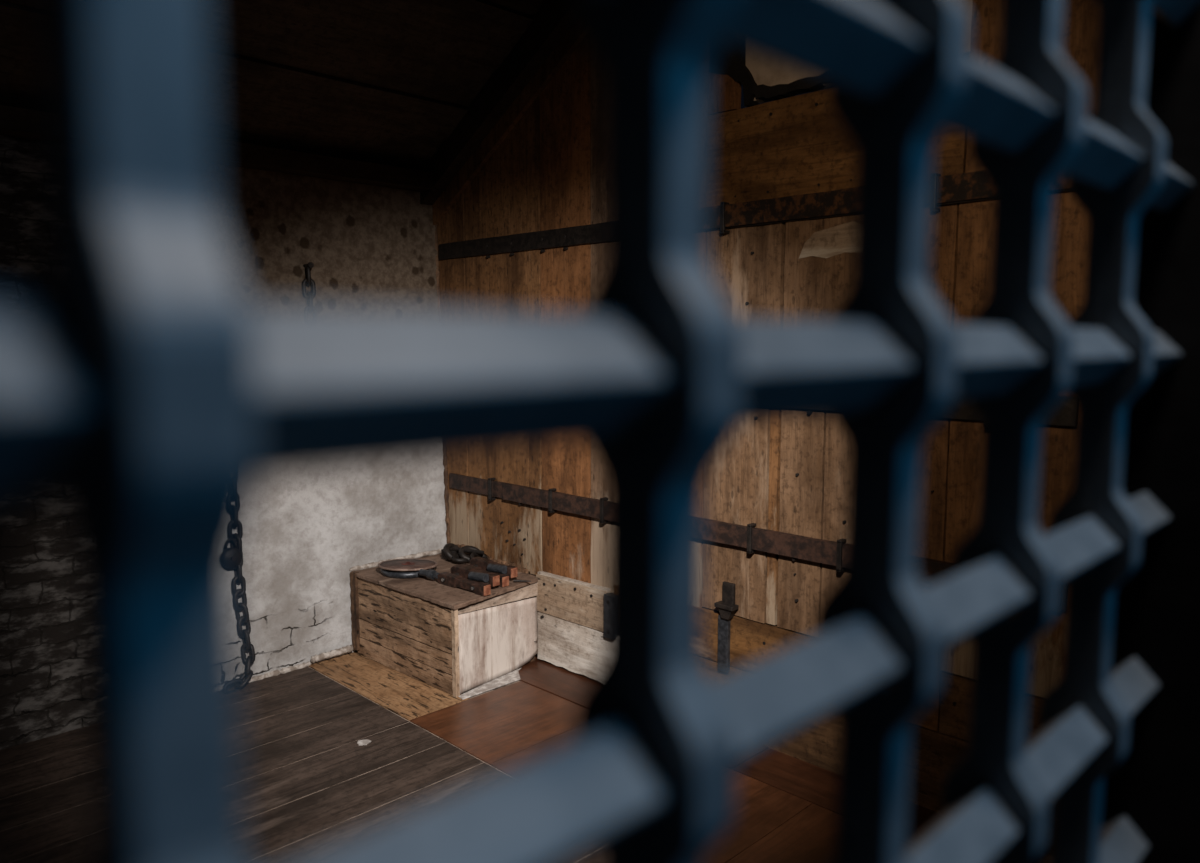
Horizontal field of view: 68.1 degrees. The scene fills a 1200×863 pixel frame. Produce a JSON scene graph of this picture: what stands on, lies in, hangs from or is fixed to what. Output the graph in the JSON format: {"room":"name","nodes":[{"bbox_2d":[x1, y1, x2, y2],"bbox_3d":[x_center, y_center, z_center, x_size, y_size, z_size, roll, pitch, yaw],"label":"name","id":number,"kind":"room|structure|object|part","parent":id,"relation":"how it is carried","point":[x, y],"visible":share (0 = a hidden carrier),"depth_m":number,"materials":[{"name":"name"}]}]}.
{"room":"prison interior","nodes":[
{"label":"prison interior","id":0,"kind":"room"},
{"bbox_2d":[0,134,446,749],"bbox_3d":[-2.345,-0.048,3.631,4.200,2.650,0.409,-6,8,-45],"label":"wall","id":1,"kind":"structure","parent":0,"point":[367,245],"depth_m":4.23,"materials":[{"name":"paint"}]},
{"bbox_2d":[0,104,444,191],"bbox_3d":[-2.312,-1.179,3.369,4.044,0.091,0.225,-6,8,-45],"label":"ceiling beam","id":2,"kind":"structure","parent":1,"relation":"attached to","point":[14,121],"depth_m":4.09,"materials":[{"name":"brown wood"}]},
{"bbox_2d":[232,533,254,690],"bbox_3d":[-1.674,0.282,4.036,0.145,1.840,0.167,-2,6,-21],"label":"chain","id":3,"kind":"object","parent":1,"relation":"hanging from","point":[238,578],"visible":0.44,"depth_m":4.11,"materials":[{"name":"metal"}]},
{"bbox_2d":[233,549,242,567],"bbox_3d":[-1.683,0.554,4.054,0.094,0.141,0.042,-6,8,-45],"label":"padlock","id":4,"kind":"object","parent":3,"relation":"hanging from","point":[238,558],"visible":0.19,"depth_m":4.06,"materials":[{"name":"metal"}]},
{"bbox_2d":[243,661,310,682],"bbox_3d":[-1.712,1.179,4.119,0.798,0.045,0.043,-6,8,-45],"label":"trim","id":5,"kind":"structure","parent":1,"relation":"attached to","point":[306,664],"depth_m":4.27,"materials":[{"name":"beige stone"}]},
{"bbox_2d":[302,262,315,304],"bbox_3d":[-1.399,-0.401,4.321,0.070,0.830,0.091,-6,8,-45],"label":"chain","id":6,"kind":"object","parent":1,"relation":"hanging from","point":[308,280],"visible":0.23,"depth_m":4.27,"materials":[{"name":"metal"}]},
{"bbox_2d":[310,645,353,662],"bbox_3d":[-1.342,1.114,4.452,0.227,0.047,0.039,-5,8,-42],"label":"trim","id":7,"kind":"structure","parent":1,"relation":"attached to","point":[323,656],"depth_m":4.44,"materials":[{"name":"beige stone"}]},
{"bbox_2d":[349,548,442,570],"bbox_3d":[-1.062,0.680,4.732,0.606,0.035,0.034,-6,8,-45],"label":"trim","id":8,"kind":"structure","parent":1,"relation":"attached to","point":[434,551],"depth_m":4.73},
{"bbox_2d":[0,0,545,170],"bbox_3d":[-0.749,-2.025,2.144,4.650,2.173,4.368,-6,8,-45],"label":"ceiling","id":9,"kind":"structure","parent":0,"point":[385,82],"depth_m":3.86,"materials":[{"name":"brown wood"}]},
{"bbox_2d":[0,651,1101,862],"bbox_3d":[-0.792,1.404,2.540,4.652,0.126,4.110,-6,8,-45],"label":"floor","id":10,"kind":"structure","parent":0,"point":[308,787],"depth_m":3.31,"materials":[{"name":"brown wood"}]},
{"bbox_2d":[357,739,370,745],"bbox_3d":[-0.941,1.241,3.546,0.056,0.002,0.047,-2,6,-18],"label":"flake","id":11,"kind":"object","parent":10,"relation":"on","point":[366,741],"visible":1,"depth_m":3.54,"materials":[{"name":"white"}]},
{"bbox_2d":[350,553,537,697],"bbox_3d":[-0.750,0.932,4.443,0.623,0.430,0.856,-6,8,-45],"label":"wooden box","id":12,"kind":"object","parent":10,"relation":"on","point":[417,628],"visible":0.97,"depth_m":4.21,"materials":[{"name":"brown wood"}]},
{"bbox_2d":[378,558,437,578],"bbox_3d":[-0.972,0.684,4.497,0.299,0.053,0.300,-6,8,-45],"label":"round disc","id":13,"kind":"object","parent":12,"relation":"on","point":[405,568],"visible":0.98,"depth_m":4.42,"materials":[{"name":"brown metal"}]},
{"bbox_3d":[-0.972,0.674,4.496,0.276,0.025,0.276,-6,8,-45],"label":"plate","id":14,"kind":"part","parent":13,"relation":"part of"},
{"bbox_3d":[-0.747,0.730,4.425,0.616,0.019,0.855,-6,8,-45],"label":"lid","id":15,"kind":"part","parent":12,"relation":"part of","materials":[{"name":"brown wood"}]},
{"bbox_2d":[419,565,499,595],"bbox_3d":[-0.668,0.696,4.254,0.465,0.081,0.156,5,8,42],"label":"tool","id":16,"kind":"object","parent":12,"relation":"on","point":[461,576],"visible":1,"depth_m":4.20,"materials":[{"name":"metal"}]},
{"bbox_3d":[-0.830,0.696,4.329,0.122,0.047,0.046,4,7,32],"label":"hinge arm","id":17,"kind":"part","parent":16,"relation":"part of","materials":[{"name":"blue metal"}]},
{"bbox_2d":[441,543,487,562],"bbox_3d":[-0.717,0.645,4.682,0.284,0.092,0.163,2,6,19],"label":"iron","id":18,"kind":"object","parent":12,"relation":"on","point":[450,551],"visible":0.87,"depth_m":4.66,"materials":[{"name":"black metal"}]},
{"bbox_2d":[460,557,530,586],"bbox_3d":[-0.529,0.684,4.372,0.401,0.081,0.157,6,8,44],"label":"tool","id":19,"kind":"object","parent":12,"relation":"on","point":[485,565],"visible":0.7,"depth_m":4.33,"materials":[{"name":"metal"}]},
{"bbox_3d":[-0.481,0.799,4.191,0.037,0.066,0.549,4,7,36],"label":"rail","id":20,"kind":"part","parent":12,"relation":"part of","materials":[{"name":"brown wood"}]},
{"bbox_3d":[-0.482,0.980,4.209,0.028,0.369,0.551,4,7,36],"label":"panel","id":21,"kind":"part","parent":12,"relation":"part of","materials":[{"name":"beige wood"}]},
{"bbox_2d":[458,668,520,699],"bbox_3d":[-0.478,1.176,4.136,0.094,0.006,0.444,4,7,37],"label":"trim","id":22,"kind":"structure","parent":10,"relation":"on","point":[513,676],"depth_m":4.12,"materials":[{"name":"white stone"}]},
{"bbox_2d":[437,0,1123,855],"bbox_3d":[0.256,-0.819,3.797,0.148,4.152,3.502,-6,8,-45],"label":"wall","id":23,"kind":"structure","parent":0,"point":[789,475],"depth_m":3.36,"materials":[{"name":"brown wood"}]},
{"bbox_2d":[435,225,449,543],"bbox_3d":[-0.871,-0.269,4.886,0.037,1.831,0.100,-6,8,-45],"label":"trim","id":24,"kind":"structure","parent":23,"relation":"attached to","point":[445,473],"depth_m":4.91,"materials":[{"name":"brown wood"}]},
{"bbox_2d":[455,544,528,573],"bbox_3d":[-0.604,0.662,4.711,0.031,0.066,0.670,-6,8,-45],"label":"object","id":25,"kind":"structure","parent":23,"relation":"attached to","point":[520,569],"depth_m":4.60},
{"bbox_2d":[420,0,576,204],"bbox_3d":[0.108,-2.135,3.642,0.095,2.079,3.280,-6,8,-45],"label":"ceiling beam","id":26,"kind":"structure","parent":23,"relation":"attached to","point":[555,18],"depth_m":4.22,"materials":[{"name":"brown wood"}]},
{"bbox_2d":[432,21,584,224],"bbox_3d":[0.095,-1.957,3.732,0.028,1.915,3.000,-6,8,-45],"label":"trim","id":27,"kind":"structure","parent":23,"relation":"attached to","point":[574,36],"depth_m":4.31,"materials":[{"name":"brown wood"}]},
{"bbox_2d":[536,571,603,631],"bbox_3d":[-0.122,0.818,4.253,0.072,0.235,0.490,-6,8,-45],"label":"trim","id":28,"kind":"structure","parent":23,"relation":"attached to","point":[579,602],"depth_m":4.22,"materials":[{"name":"beige wood"}]},
{"bbox_2d":[537,611,603,678],"bbox_3d":[-0.092,1.033,4.252,0.063,0.251,0.565,-6,8,-45],"label":"trim","id":29,"kind":"structure","parent":23,"relation":"attached to","point":[577,648],"depth_m":4.26,"materials":[{"name":"beige wood"}]},
{"bbox_2d":[714,581,738,672],"bbox_3d":[0.508,0.792,3.578,0.045,0.370,0.090,-6,8,-45],"label":"iron latch","id":30,"kind":"object","parent":23,"relation":"attached to","point":[727,607],"visible":1,"depth_m":3.58,"materials":[{"name":"black metal"}]},
{"bbox_3d":[0.518,0.650,3.574,0.017,0.086,0.057,-6,8,-45],"label":"plate","id":31,"kind":"part","parent":30,"relation":"part of","materials":[{"name":"metal"}]},
{"bbox_2d":[438,171,1068,259],"bbox_3d":[0.262,-0.851,3.666,0.041,0.118,3.211,-6,8,-45],"label":"strap","id":32,"kind":"object","parent":23,"relation":"attached to","point":[968,186],"visible":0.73,"depth_m":3.31,"materials":[{"name":"black metal"}]},
{"bbox_2d":[449,473,1067,610],"bbox_3d":[0.284,0.385,3.772,0.039,0.116,3.150,-6,8,-45],"label":"strap","id":33,"kind":"object","parent":23,"relation":"attached to","point":[930,571],"visible":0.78,"depth_m":3.50,"materials":[{"name":"black metal"}]},
{"bbox_2d":[710,41,828,106],"bbox_3d":[0.776,-1.403,3.153,0.054,0.382,0.944,-6,8,-45],"label":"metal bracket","id":34,"kind":"structure","parent":23,"relation":"attached to","point":[729,59],"depth_m":3.35,"materials":[{"name":"black metal"}]},
{"bbox_2d":[943,397,1077,425],"bbox_3d":[0.272,-0.171,3.725,0.041,0.121,3.180,-6,8,-45],"label":"strap","id":35,"kind":"object","parent":23,"relation":"attached to","point":[1064,413],"visible":0.02,"depth_m":2.65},
{"bbox_2d":[1096,19,1150,824],"bbox_3d":[1.881,-0.454,2.555,0.520,3.620,0.800,-6,8,-45],"label":"wall","id":36,"kind":"structure","parent":0,"point":[1150,19],"depth_m":2.76,"materials":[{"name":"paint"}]},
{"bbox_2d":[1102,3,1199,862],"bbox_3d":[1.503,-1.056,1.463,2.564,5.000,0.365,-6,8,-45],"label":"wall","id":37,"kind":"structure","parent":0,"point":[1156,785],"depth_m":0.77,"materials":[{"name":"paint"}]},
{"bbox_3d":[0.064,1.081,0.236,1.506,1.000,0.365,-6,8,-45],"label":"sill","id":38,"kind":"structure","parent":0,"visible":0},
{"bbox_2d":[0,0,1199,862],"bbox_3d":[-0.052,-0.522,0.187,1.506,2.200,0.059,-6,8,-45],"label":"iron grille","id":39,"kind":"object","parent":38,"relation":"attached to","point":[144,394],"visible":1,"depth_m":0.30,"materials":[{"name":"metal"}]}
]}

